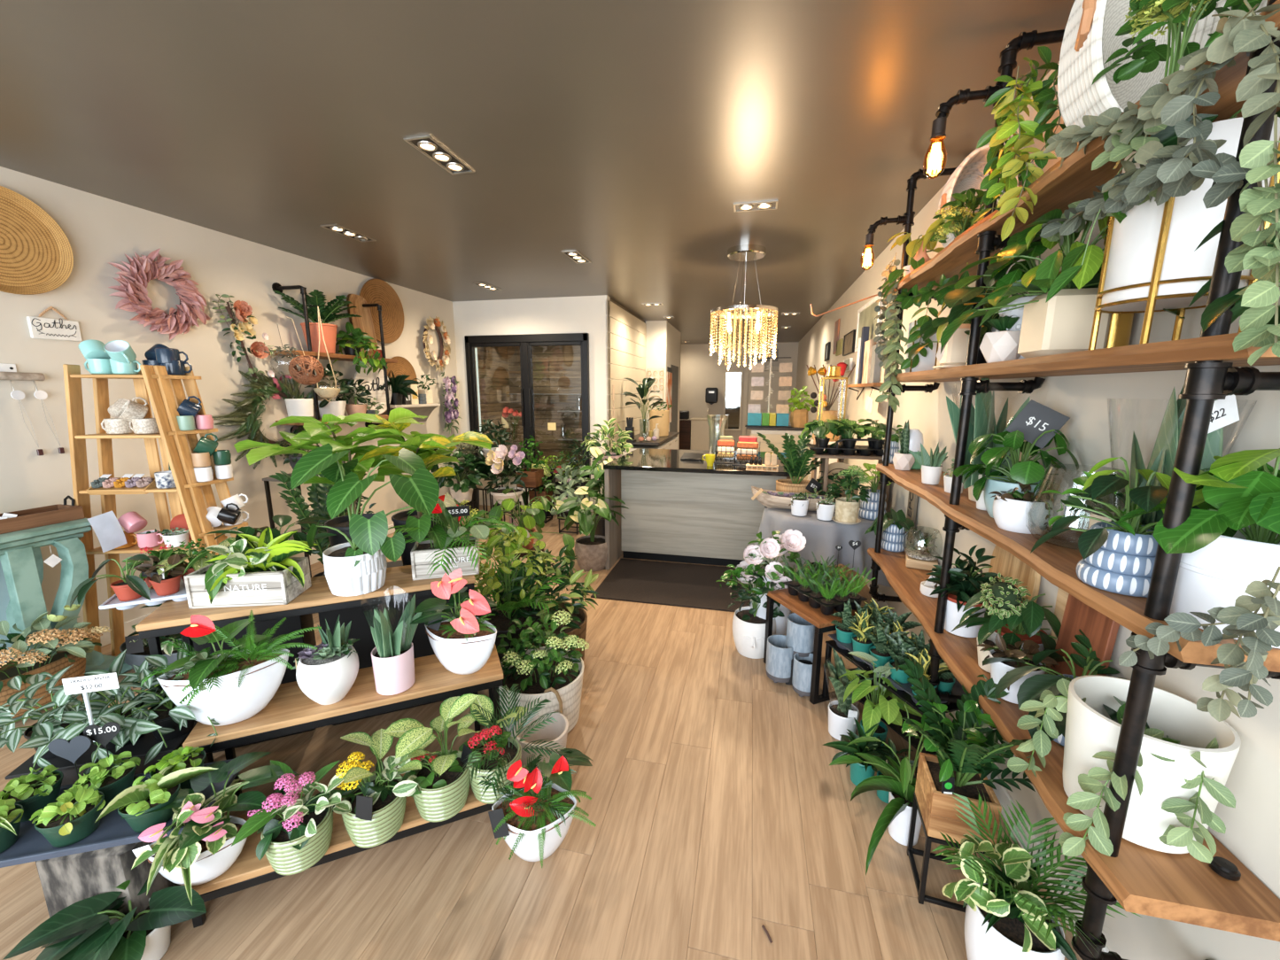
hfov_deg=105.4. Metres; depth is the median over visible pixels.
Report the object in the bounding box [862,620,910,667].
snake plant
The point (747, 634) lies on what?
pot
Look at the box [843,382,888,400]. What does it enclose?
wall ledge
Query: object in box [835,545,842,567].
price sign
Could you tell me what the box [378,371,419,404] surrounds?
foliage
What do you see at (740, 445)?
tea towel
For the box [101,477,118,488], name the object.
scrunchie
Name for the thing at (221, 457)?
mug
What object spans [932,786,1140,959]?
planter
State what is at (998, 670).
potted plant
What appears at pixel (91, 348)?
mug
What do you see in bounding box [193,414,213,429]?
mug
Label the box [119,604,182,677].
tub
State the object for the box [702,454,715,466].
mug
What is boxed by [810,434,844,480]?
crate
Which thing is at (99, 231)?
wall
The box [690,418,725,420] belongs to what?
countertop
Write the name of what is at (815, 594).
fern
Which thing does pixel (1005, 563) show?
board
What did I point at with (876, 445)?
pot
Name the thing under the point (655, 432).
soap bottle
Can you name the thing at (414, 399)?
gift box
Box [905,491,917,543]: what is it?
board
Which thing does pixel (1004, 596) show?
pot plant
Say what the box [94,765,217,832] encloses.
pot plant
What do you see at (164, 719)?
pot
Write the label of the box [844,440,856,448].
pot
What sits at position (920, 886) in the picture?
plant stand
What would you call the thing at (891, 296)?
garland
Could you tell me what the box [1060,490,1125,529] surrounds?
foliage
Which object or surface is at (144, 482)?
scrunchie
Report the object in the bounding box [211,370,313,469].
wreath
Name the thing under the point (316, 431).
potted plant
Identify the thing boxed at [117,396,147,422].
mug
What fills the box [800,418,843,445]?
watermelon peperomia
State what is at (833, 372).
glass lantern
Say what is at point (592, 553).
pot
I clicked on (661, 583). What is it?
floor mat
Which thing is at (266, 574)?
planter
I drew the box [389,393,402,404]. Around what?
pot
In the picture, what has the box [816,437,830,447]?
pot
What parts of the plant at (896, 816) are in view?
pot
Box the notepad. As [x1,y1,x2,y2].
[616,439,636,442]
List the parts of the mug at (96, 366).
handle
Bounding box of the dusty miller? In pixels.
[545,463,589,518]
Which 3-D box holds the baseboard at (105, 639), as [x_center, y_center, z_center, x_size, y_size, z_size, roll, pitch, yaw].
[-3.313,0.915,3.676,0.014,0.100,7.060,3,11,13]
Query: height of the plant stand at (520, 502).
0.346 m
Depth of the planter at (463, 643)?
1.96 m
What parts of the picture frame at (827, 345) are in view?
frame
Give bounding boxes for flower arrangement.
[482,444,527,504]
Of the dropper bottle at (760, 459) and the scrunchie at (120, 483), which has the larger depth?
the dropper bottle at (760, 459)
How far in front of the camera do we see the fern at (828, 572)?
2.79 m
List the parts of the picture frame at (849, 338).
frame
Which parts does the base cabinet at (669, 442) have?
drawer, drawer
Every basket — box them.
[713,439,736,463]
[731,441,760,465]
[775,479,811,493]
[937,143,1022,248]
[1057,0,1267,142]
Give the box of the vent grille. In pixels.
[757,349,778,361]
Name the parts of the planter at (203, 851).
pot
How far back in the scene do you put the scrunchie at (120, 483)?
2.74 m
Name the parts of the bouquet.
pot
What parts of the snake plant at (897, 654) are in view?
pot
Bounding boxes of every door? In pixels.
[669,364,678,437]
[741,349,790,436]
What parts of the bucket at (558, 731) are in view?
loop handle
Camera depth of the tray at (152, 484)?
2.72 m
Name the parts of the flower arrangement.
pot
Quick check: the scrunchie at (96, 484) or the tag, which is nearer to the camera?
the tag
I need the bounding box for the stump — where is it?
[36,841,180,920]
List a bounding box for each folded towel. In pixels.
[719,435,733,440]
[738,435,757,442]
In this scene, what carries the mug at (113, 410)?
on the mug at (112, 425)
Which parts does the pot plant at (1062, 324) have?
pot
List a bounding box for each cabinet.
[0,518,132,726]
[617,431,679,456]
[679,408,725,450]
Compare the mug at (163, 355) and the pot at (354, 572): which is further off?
the mug at (163, 355)
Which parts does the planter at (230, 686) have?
pot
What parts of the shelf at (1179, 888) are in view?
post, post, post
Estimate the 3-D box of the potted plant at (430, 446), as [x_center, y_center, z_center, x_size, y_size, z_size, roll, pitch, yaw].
[-1.107,0.050,2.473,0.641,0.838,0.586,3,11,13]
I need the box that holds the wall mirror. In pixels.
[722,370,743,431]
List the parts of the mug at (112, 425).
handle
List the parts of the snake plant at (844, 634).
pot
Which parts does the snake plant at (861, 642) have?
pot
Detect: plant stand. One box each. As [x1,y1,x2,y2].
[459,499,478,527]
[472,485,502,525]
[485,479,503,514]
[493,501,521,532]
[518,484,544,524]
[529,500,552,523]
[558,511,579,535]
[906,792,992,912]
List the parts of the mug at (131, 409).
handle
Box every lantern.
[817,365,847,422]
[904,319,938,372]
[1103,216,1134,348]
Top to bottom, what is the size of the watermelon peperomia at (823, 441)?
0.210 m
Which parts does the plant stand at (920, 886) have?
leg, rail, rail, leg, rail, rail, rail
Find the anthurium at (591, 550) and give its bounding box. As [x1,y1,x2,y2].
[553,486,628,571]
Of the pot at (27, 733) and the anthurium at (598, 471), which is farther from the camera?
the anthurium at (598, 471)
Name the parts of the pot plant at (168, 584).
pot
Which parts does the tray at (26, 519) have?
handle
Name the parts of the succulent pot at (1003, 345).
pot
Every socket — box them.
[864,232,874,247]
[930,116,946,142]
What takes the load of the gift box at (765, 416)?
on the base tray at (746, 425)
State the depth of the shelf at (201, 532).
2.90 m
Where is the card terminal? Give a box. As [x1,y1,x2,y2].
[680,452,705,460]
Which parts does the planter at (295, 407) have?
pot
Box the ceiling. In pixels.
[0,0,1075,344]
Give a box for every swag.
[211,294,291,408]
[441,372,461,434]
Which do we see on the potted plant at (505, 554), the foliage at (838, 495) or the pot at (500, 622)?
the pot at (500, 622)
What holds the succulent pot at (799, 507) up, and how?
on the tablecloth
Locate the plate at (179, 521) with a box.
[170,513,191,538]
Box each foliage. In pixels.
[148,537,235,589]
[205,514,335,556]
[214,526,289,551]
[279,429,319,469]
[303,364,354,418]
[305,490,376,554]
[335,378,375,415]
[357,397,384,414]
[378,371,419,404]
[412,374,436,403]
[430,449,488,503]
[458,451,512,488]
[471,418,512,457]
[475,560,555,618]
[581,418,633,465]
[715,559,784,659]
[813,471,859,508]
[822,717,901,785]
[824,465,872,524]
[861,737,918,803]
[880,232,944,300]
[907,279,1017,364]
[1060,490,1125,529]
[1188,156,1279,332]
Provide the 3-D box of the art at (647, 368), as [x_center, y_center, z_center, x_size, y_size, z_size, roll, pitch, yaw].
[0.268,-1.569,8.495,0.303,0.726,0.016,3,11,13]
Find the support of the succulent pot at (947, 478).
on the shelf at (1179, 888)
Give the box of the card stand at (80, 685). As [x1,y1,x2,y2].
[62,672,119,742]
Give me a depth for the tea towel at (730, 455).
4.47 m
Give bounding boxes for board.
[816,462,858,497]
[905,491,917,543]
[988,544,1040,606]
[1044,588,1069,674]
[1048,594,1119,676]
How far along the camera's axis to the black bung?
0.98 m
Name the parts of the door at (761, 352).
panel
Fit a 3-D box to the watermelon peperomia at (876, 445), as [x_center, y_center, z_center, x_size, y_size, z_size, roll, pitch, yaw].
[1.708,-0.339,3.572,0.301,0.213,0.269,3,11,13]
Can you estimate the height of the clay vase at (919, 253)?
0.150 m
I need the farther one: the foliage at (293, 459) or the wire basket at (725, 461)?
the wire basket at (725, 461)
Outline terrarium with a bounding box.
[902,527,941,560]
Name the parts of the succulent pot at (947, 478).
pot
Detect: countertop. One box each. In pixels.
[603,448,802,477]
[617,431,679,445]
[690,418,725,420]
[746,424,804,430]
[746,424,813,480]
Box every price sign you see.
[47,735,91,779]
[83,721,120,773]
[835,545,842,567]
[848,540,861,573]
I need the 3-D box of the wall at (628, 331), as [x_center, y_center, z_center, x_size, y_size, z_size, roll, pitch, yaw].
[-0.203,-1.143,7.486,0.100,2.800,2.350,3,11,13]
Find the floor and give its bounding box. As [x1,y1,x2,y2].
[0,504,1082,959]
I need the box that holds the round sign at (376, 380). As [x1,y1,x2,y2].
[352,364,391,414]
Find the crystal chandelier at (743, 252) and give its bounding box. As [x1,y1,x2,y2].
[710,244,778,333]
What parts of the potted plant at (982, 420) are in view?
pot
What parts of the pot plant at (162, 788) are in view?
pot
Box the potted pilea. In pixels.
[478,488,574,557]
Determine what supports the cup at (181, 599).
on the tray at (113, 601)
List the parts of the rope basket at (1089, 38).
leather handle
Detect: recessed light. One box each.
[319,224,376,242]
[403,134,475,175]
[473,282,501,290]
[561,250,591,263]
[641,302,663,305]
[733,200,778,212]
[780,312,799,315]
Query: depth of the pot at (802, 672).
2.60 m
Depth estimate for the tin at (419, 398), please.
5.78 m
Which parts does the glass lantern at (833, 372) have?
pane, lid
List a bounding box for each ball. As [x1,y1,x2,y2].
[285,316,324,385]
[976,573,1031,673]
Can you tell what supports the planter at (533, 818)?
on the floor
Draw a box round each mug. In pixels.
[78,339,109,359]
[84,358,114,374]
[100,418,133,434]
[103,340,136,363]
[108,398,128,418]
[109,358,141,374]
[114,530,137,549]
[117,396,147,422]
[117,512,147,533]
[129,418,159,434]
[135,529,163,548]
[141,359,160,365]
[144,343,169,360]
[154,348,188,363]
[154,470,176,488]
[160,360,192,375]
[176,415,195,430]
[177,395,201,418]
[191,452,210,467]
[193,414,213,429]
[193,433,218,456]
[193,465,213,481]
[205,506,222,527]
[212,449,231,465]
[214,464,232,479]
[217,503,240,525]
[220,493,248,510]
[223,509,248,526]
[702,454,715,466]
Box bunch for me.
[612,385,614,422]
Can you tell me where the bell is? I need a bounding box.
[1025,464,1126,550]
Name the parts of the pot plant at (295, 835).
pot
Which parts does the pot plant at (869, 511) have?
pot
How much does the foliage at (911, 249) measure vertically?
0.351 m
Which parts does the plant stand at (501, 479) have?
leg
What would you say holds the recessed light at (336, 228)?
in the ceiling
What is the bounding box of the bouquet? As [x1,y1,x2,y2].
[735,529,806,636]
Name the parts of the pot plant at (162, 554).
pot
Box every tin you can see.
[418,396,426,400]
[418,400,426,403]
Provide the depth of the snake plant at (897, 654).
2.14 m
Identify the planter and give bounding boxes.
[120,752,299,906]
[140,610,321,726]
[183,527,317,609]
[263,325,300,372]
[284,365,313,416]
[310,305,341,401]
[387,495,519,580]
[409,568,497,674]
[475,748,596,868]
[515,435,545,488]
[527,476,555,503]
[898,658,1063,850]
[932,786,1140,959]
[1007,674,1241,863]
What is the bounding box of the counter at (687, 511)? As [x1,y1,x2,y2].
[603,448,802,572]
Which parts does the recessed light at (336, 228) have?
plate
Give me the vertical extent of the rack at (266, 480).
0.940 m
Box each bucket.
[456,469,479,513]
[513,687,568,778]
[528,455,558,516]
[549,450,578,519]
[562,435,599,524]
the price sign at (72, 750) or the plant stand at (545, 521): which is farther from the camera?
the plant stand at (545, 521)
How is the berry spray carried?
in the rope basket at (969, 174)
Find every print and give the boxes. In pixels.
[666,366,672,422]
[843,332,853,355]
[844,358,850,371]
[856,302,878,348]
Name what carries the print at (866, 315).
on the picture frame at (866, 314)
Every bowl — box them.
[346,294,377,356]
[751,485,834,511]
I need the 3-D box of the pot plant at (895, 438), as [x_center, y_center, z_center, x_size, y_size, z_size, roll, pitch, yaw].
[1.525,-0.221,2.955,0.162,0.230,0.179,3,11,13]
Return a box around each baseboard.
[100,524,395,647]
[479,497,592,511]
[861,575,1109,953]
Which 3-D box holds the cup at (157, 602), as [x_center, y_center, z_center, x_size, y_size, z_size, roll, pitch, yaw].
[-1.924,0.474,1.937,0.076,0.030,0.076,-5,12,-27]
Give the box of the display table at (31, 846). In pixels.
[0,759,239,868]
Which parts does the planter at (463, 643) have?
pot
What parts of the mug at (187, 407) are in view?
handle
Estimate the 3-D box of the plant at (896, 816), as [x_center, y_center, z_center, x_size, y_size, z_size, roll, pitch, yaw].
[0.987,1.091,1.717,0.550,0.482,0.503,-3,11,-16]
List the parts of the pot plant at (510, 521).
pot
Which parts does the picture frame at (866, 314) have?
frame, frame rail, frame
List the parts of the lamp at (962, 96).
arm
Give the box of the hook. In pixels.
[809,294,877,317]
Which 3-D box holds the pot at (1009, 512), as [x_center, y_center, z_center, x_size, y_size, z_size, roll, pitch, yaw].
[1.191,0.079,1.526,0.169,0.151,0.150,7,13,35]
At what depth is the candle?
7.24 m
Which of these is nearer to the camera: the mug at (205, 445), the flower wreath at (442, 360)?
the mug at (205, 445)
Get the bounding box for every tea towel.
[717,440,734,447]
[717,446,734,452]
[717,452,734,457]
[736,442,758,449]
[736,448,758,455]
[736,454,757,460]
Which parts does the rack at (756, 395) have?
rail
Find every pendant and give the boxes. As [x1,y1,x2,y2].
[36,449,44,455]
[57,447,64,453]
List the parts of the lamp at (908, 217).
arm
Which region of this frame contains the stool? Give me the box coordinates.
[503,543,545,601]
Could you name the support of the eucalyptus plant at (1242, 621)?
hanging from the shelf at (1179, 888)
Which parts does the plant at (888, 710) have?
pot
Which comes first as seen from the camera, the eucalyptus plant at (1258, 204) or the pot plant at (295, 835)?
the eucalyptus plant at (1258, 204)
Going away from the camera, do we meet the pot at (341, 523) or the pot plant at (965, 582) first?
the pot plant at (965, 582)
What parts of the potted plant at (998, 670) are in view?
pot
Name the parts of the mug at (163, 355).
handle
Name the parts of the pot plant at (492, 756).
pot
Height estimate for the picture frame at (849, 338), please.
0.231 m
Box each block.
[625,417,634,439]
[764,452,770,465]
[770,452,776,465]
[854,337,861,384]
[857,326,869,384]
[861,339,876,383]
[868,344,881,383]
[905,554,938,570]
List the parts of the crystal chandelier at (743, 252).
bulb, bulb, ceiling plate, bulb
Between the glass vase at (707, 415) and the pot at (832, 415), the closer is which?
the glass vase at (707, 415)
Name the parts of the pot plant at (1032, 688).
pot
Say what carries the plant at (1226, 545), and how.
on the shelf at (1179, 888)
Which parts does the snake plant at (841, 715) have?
pot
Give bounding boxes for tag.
[43,546,62,567]
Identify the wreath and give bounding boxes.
[108,248,210,340]
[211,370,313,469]
[422,316,450,371]
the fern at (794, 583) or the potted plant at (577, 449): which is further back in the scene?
the potted plant at (577, 449)
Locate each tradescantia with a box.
[0,664,139,763]
[18,649,177,774]
[83,642,220,775]
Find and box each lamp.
[860,211,915,270]
[923,76,1016,178]
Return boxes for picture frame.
[823,341,830,361]
[832,318,840,354]
[835,338,843,356]
[842,329,856,356]
[843,357,853,372]
[854,295,883,352]
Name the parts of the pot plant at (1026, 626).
pot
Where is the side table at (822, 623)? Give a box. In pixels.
[763,588,856,705]
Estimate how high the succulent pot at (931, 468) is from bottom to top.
0.195 m
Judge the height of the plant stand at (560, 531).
0.265 m
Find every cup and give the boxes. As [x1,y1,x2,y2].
[116,604,139,610]
[144,600,166,605]
[172,597,187,601]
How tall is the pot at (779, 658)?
0.229 m
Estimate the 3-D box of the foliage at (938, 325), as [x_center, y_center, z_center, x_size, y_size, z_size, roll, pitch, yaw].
[1.370,-0.649,2.027,0.396,0.365,0.414,8,13,37]
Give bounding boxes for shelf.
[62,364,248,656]
[69,374,143,379]
[74,433,197,439]
[78,486,177,494]
[85,535,227,554]
[135,565,503,928]
[151,374,201,380]
[168,428,217,435]
[184,477,233,488]
[198,522,248,537]
[261,473,317,481]
[268,282,397,432]
[280,527,307,540]
[389,403,440,421]
[507,393,581,395]
[557,410,581,411]
[558,437,581,441]
[825,640,959,714]
[830,667,936,755]
[867,0,1279,959]
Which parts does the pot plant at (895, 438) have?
pot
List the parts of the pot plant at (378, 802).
pot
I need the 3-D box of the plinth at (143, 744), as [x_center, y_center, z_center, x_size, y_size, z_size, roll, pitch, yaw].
[-1.833,1.114,1.743,0.440,0.411,0.220,-3,11,-16]
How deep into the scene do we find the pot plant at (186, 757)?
1.54 m
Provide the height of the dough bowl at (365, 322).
0.612 m
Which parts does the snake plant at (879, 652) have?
pot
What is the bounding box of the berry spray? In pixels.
[915,187,997,264]
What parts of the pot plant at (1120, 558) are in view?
pot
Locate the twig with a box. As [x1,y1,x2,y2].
[761,924,772,943]
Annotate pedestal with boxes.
[807,439,838,480]
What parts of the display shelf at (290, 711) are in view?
leg, leg, leg, leg, leg, frame, frame, frame, leg, leg, leg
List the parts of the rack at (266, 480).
leg, leg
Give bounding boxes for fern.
[781,556,809,585]
[783,560,828,591]
[797,553,821,582]
[799,566,840,597]
[800,552,836,578]
[804,560,834,588]
[809,575,843,605]
[813,563,844,595]
[816,555,854,585]
[822,567,861,602]
[828,562,867,591]
[839,566,875,599]
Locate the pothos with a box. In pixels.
[332,321,387,375]
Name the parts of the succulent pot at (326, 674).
pot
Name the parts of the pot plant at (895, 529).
pot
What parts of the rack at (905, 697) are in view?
leg, leg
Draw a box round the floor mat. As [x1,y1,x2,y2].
[590,558,751,612]
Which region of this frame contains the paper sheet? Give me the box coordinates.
[87,511,127,552]
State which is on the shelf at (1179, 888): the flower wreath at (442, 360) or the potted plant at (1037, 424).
the potted plant at (1037, 424)
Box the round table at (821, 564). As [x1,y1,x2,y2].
[764,505,860,576]
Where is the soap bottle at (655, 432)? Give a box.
[652,423,659,439]
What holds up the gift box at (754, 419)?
on the base tray at (746, 425)
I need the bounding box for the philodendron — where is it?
[290,443,458,596]
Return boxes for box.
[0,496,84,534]
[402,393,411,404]
[406,384,418,404]
[747,412,761,426]
[761,412,769,426]
[768,412,775,426]
[775,413,789,426]
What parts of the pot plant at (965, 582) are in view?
pot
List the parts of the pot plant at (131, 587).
pot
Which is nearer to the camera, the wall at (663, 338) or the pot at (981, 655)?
the pot at (981, 655)
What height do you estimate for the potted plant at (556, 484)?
0.875 m
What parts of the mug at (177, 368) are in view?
handle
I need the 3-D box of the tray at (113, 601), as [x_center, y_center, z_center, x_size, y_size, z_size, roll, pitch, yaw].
[-1.949,0.460,1.984,0.274,0.041,0.250,-5,12,-27]
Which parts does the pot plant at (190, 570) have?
pot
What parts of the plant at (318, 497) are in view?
pot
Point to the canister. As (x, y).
(916, 436)
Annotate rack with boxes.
[261,473,360,577]
[745,463,778,472]
[747,356,791,413]
[822,640,959,778]
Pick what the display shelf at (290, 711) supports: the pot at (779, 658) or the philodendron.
the philodendron
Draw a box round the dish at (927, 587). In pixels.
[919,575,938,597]
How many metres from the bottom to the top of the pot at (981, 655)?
0.102 m
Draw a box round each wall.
[0,166,460,630]
[452,294,611,504]
[605,298,646,452]
[645,320,680,449]
[678,333,681,449]
[679,341,799,450]
[795,61,1279,959]
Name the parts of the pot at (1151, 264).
leg, leg, leg, pot, leg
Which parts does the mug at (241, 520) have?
handle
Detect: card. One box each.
[1,512,17,518]
[864,388,873,414]
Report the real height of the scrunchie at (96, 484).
0.066 m
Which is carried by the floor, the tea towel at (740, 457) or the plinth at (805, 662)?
the plinth at (805, 662)
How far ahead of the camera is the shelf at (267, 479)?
3.80 m
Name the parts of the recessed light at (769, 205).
plate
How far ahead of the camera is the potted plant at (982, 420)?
1.86 m
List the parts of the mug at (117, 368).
handle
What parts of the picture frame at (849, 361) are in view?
frame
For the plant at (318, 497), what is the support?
on the floor
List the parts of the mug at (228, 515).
handle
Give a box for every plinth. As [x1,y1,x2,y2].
[4,720,217,877]
[193,613,316,752]
[318,560,461,725]
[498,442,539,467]
[785,659,812,685]
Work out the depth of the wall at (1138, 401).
1.40 m
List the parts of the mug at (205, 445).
handle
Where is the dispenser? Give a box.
[705,387,718,404]
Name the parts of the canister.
lid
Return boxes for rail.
[0,363,64,455]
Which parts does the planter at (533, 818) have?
pot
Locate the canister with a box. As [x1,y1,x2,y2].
[898,428,923,469]
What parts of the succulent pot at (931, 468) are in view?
pot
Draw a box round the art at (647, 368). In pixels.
[646,368,664,411]
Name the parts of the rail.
hanger plate, cord, cord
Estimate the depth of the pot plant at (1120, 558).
1.04 m
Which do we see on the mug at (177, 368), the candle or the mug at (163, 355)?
the mug at (163, 355)
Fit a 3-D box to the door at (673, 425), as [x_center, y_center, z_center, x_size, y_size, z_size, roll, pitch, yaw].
[0.664,-1.455,9.485,0.010,1.500,0.900,3,11,13]
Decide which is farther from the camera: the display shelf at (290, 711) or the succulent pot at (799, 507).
the succulent pot at (799, 507)
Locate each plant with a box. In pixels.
[0,604,111,719]
[0,765,63,822]
[0,799,23,853]
[2,876,206,959]
[29,783,105,847]
[69,554,172,608]
[72,751,140,808]
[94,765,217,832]
[122,543,187,589]
[134,553,187,596]
[144,745,206,789]
[169,538,216,581]
[231,760,354,876]
[233,413,404,546]
[268,470,366,577]
[273,289,361,353]
[335,407,493,566]
[335,729,436,848]
[382,693,478,822]
[457,683,571,804]
[473,524,566,662]
[488,543,599,660]
[496,610,589,736]
[504,505,522,526]
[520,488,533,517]
[622,377,664,439]
[757,433,842,493]
[787,386,815,427]
[823,647,872,740]
[829,702,948,875]
[830,598,860,643]
[830,600,875,627]
[839,651,922,745]
[848,608,876,654]
[858,463,891,519]
[860,597,894,623]
[861,606,905,646]
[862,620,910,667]
[864,507,925,551]
[868,620,915,659]
[876,425,903,463]
[878,606,921,631]
[883,632,929,682]
[892,419,915,470]
[902,629,930,654]
[905,648,949,695]
[925,544,1002,637]
[928,640,955,694]
[940,209,1184,358]
[940,239,1089,359]
[950,591,1061,668]
[952,399,1078,518]
[982,629,1149,746]
[1030,457,1200,597]
[1091,0,1262,85]
[1116,448,1279,648]
[1118,566,1279,721]
[1223,0,1279,365]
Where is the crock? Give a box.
[648,401,672,436]
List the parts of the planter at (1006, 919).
pot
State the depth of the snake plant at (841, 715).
2.30 m
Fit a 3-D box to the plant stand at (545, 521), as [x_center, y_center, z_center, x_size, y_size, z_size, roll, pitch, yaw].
[-1.242,0.392,6.145,0.210,0.254,0.210,3,11,13]
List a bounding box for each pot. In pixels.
[23,714,84,758]
[102,702,147,749]
[108,898,170,959]
[119,635,177,677]
[148,701,194,741]
[162,530,188,547]
[288,454,302,469]
[291,615,359,705]
[318,400,346,418]
[322,542,387,596]
[324,513,374,546]
[342,345,361,356]
[345,403,367,415]
[361,593,422,695]
[365,410,375,414]
[372,349,381,357]
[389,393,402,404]
[391,510,440,566]
[418,389,433,403]
[449,486,473,503]
[475,474,497,488]
[477,605,541,662]
[478,444,498,457]
[513,527,535,549]
[574,535,607,571]
[592,513,605,536]
[595,452,622,465]
[649,410,669,436]
[732,606,775,659]
[765,634,793,682]
[785,612,814,657]
[788,491,809,516]
[791,652,813,697]
[812,410,838,441]
[815,496,835,520]
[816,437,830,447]
[835,496,860,522]
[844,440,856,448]
[850,763,875,785]
[867,437,876,447]
[871,439,884,449]
[876,770,889,803]
[902,264,910,277]
[908,442,948,484]
[932,323,970,368]
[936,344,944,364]
[942,458,963,493]
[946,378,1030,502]
[976,485,986,511]
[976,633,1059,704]
[976,636,991,673]
[977,346,986,364]
[979,315,1020,363]
[983,476,1045,518]
[988,481,1053,534]
[1045,108,1279,350]
[1088,511,1116,529]
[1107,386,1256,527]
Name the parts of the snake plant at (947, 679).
pot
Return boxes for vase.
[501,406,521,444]
[706,414,728,458]
[909,240,930,271]
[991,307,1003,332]
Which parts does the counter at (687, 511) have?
panel, kick plate, panel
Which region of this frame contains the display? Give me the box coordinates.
[806,362,855,441]
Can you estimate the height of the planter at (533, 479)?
0.608 m
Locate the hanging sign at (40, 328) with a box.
[26,306,82,341]
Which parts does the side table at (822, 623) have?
leg, rail, leg, rail, rail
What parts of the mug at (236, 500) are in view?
handle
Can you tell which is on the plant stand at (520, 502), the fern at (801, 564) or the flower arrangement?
the flower arrangement
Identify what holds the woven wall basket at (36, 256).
attached to the wall at (99, 231)
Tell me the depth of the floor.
1.71 m
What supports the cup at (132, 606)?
on the tray at (113, 601)
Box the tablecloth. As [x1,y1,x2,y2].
[753,507,891,587]
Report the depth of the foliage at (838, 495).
3.65 m
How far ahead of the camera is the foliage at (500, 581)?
2.83 m
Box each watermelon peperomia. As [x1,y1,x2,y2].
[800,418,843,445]
[801,419,853,447]
[832,418,876,448]
[834,419,867,446]
[852,418,897,449]
[858,418,884,447]
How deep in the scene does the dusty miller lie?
5.50 m
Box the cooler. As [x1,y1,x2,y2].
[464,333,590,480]
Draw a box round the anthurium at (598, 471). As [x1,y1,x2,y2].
[578,446,615,536]
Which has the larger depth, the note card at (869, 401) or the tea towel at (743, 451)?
the tea towel at (743, 451)
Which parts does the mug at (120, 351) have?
handle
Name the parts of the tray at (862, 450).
handle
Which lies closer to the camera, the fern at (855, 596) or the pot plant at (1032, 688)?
the pot plant at (1032, 688)
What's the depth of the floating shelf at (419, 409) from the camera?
5.82 m
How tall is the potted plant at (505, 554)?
0.873 m
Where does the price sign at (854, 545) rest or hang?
in the tray at (826, 609)
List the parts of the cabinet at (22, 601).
panel, scroll leg, moulding, scroll leg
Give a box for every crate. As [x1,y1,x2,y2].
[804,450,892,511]
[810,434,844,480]
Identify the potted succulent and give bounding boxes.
[146,527,189,547]
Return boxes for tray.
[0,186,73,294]
[85,476,155,495]
[98,576,187,610]
[359,279,403,343]
[386,356,417,384]
[744,424,791,427]
[783,578,867,615]
[806,438,884,456]
[827,633,966,706]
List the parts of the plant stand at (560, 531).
leg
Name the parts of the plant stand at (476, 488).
leg, leg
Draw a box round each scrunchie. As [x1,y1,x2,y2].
[90,474,111,488]
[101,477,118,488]
[113,473,133,488]
[124,473,144,488]
[135,476,152,488]
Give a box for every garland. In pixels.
[873,253,901,381]
[875,270,969,412]
[970,46,1066,240]
[1036,137,1273,246]
[1043,3,1264,202]
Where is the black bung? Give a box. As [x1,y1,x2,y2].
[1208,856,1241,881]
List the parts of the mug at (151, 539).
handle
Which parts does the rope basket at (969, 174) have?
leather handle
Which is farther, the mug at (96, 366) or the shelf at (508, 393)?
the shelf at (508, 393)
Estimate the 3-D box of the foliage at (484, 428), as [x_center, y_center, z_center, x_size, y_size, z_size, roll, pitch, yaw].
[-1.936,-0.540,6.372,0.554,0.518,0.511,3,11,13]
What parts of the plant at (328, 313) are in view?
pot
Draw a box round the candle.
[649,430,653,438]
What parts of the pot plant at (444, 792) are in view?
pot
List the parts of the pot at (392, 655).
pot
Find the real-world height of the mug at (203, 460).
0.084 m
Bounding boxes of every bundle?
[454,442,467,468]
[463,442,476,454]
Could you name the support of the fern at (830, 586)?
on the tray at (826, 609)
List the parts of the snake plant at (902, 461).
pot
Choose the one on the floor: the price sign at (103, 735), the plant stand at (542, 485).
the plant stand at (542, 485)
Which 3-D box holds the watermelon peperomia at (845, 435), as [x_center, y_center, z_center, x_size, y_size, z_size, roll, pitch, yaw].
[1.589,-0.358,3.722,0.294,0.197,0.264,6,12,28]
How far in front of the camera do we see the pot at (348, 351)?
4.66 m
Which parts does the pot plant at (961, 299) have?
pot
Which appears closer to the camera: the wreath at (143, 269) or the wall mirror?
the wreath at (143, 269)
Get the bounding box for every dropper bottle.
[749,456,752,465]
[753,456,757,465]
[758,457,761,465]
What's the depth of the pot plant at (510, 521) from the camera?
5.85 m
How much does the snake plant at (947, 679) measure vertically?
0.239 m

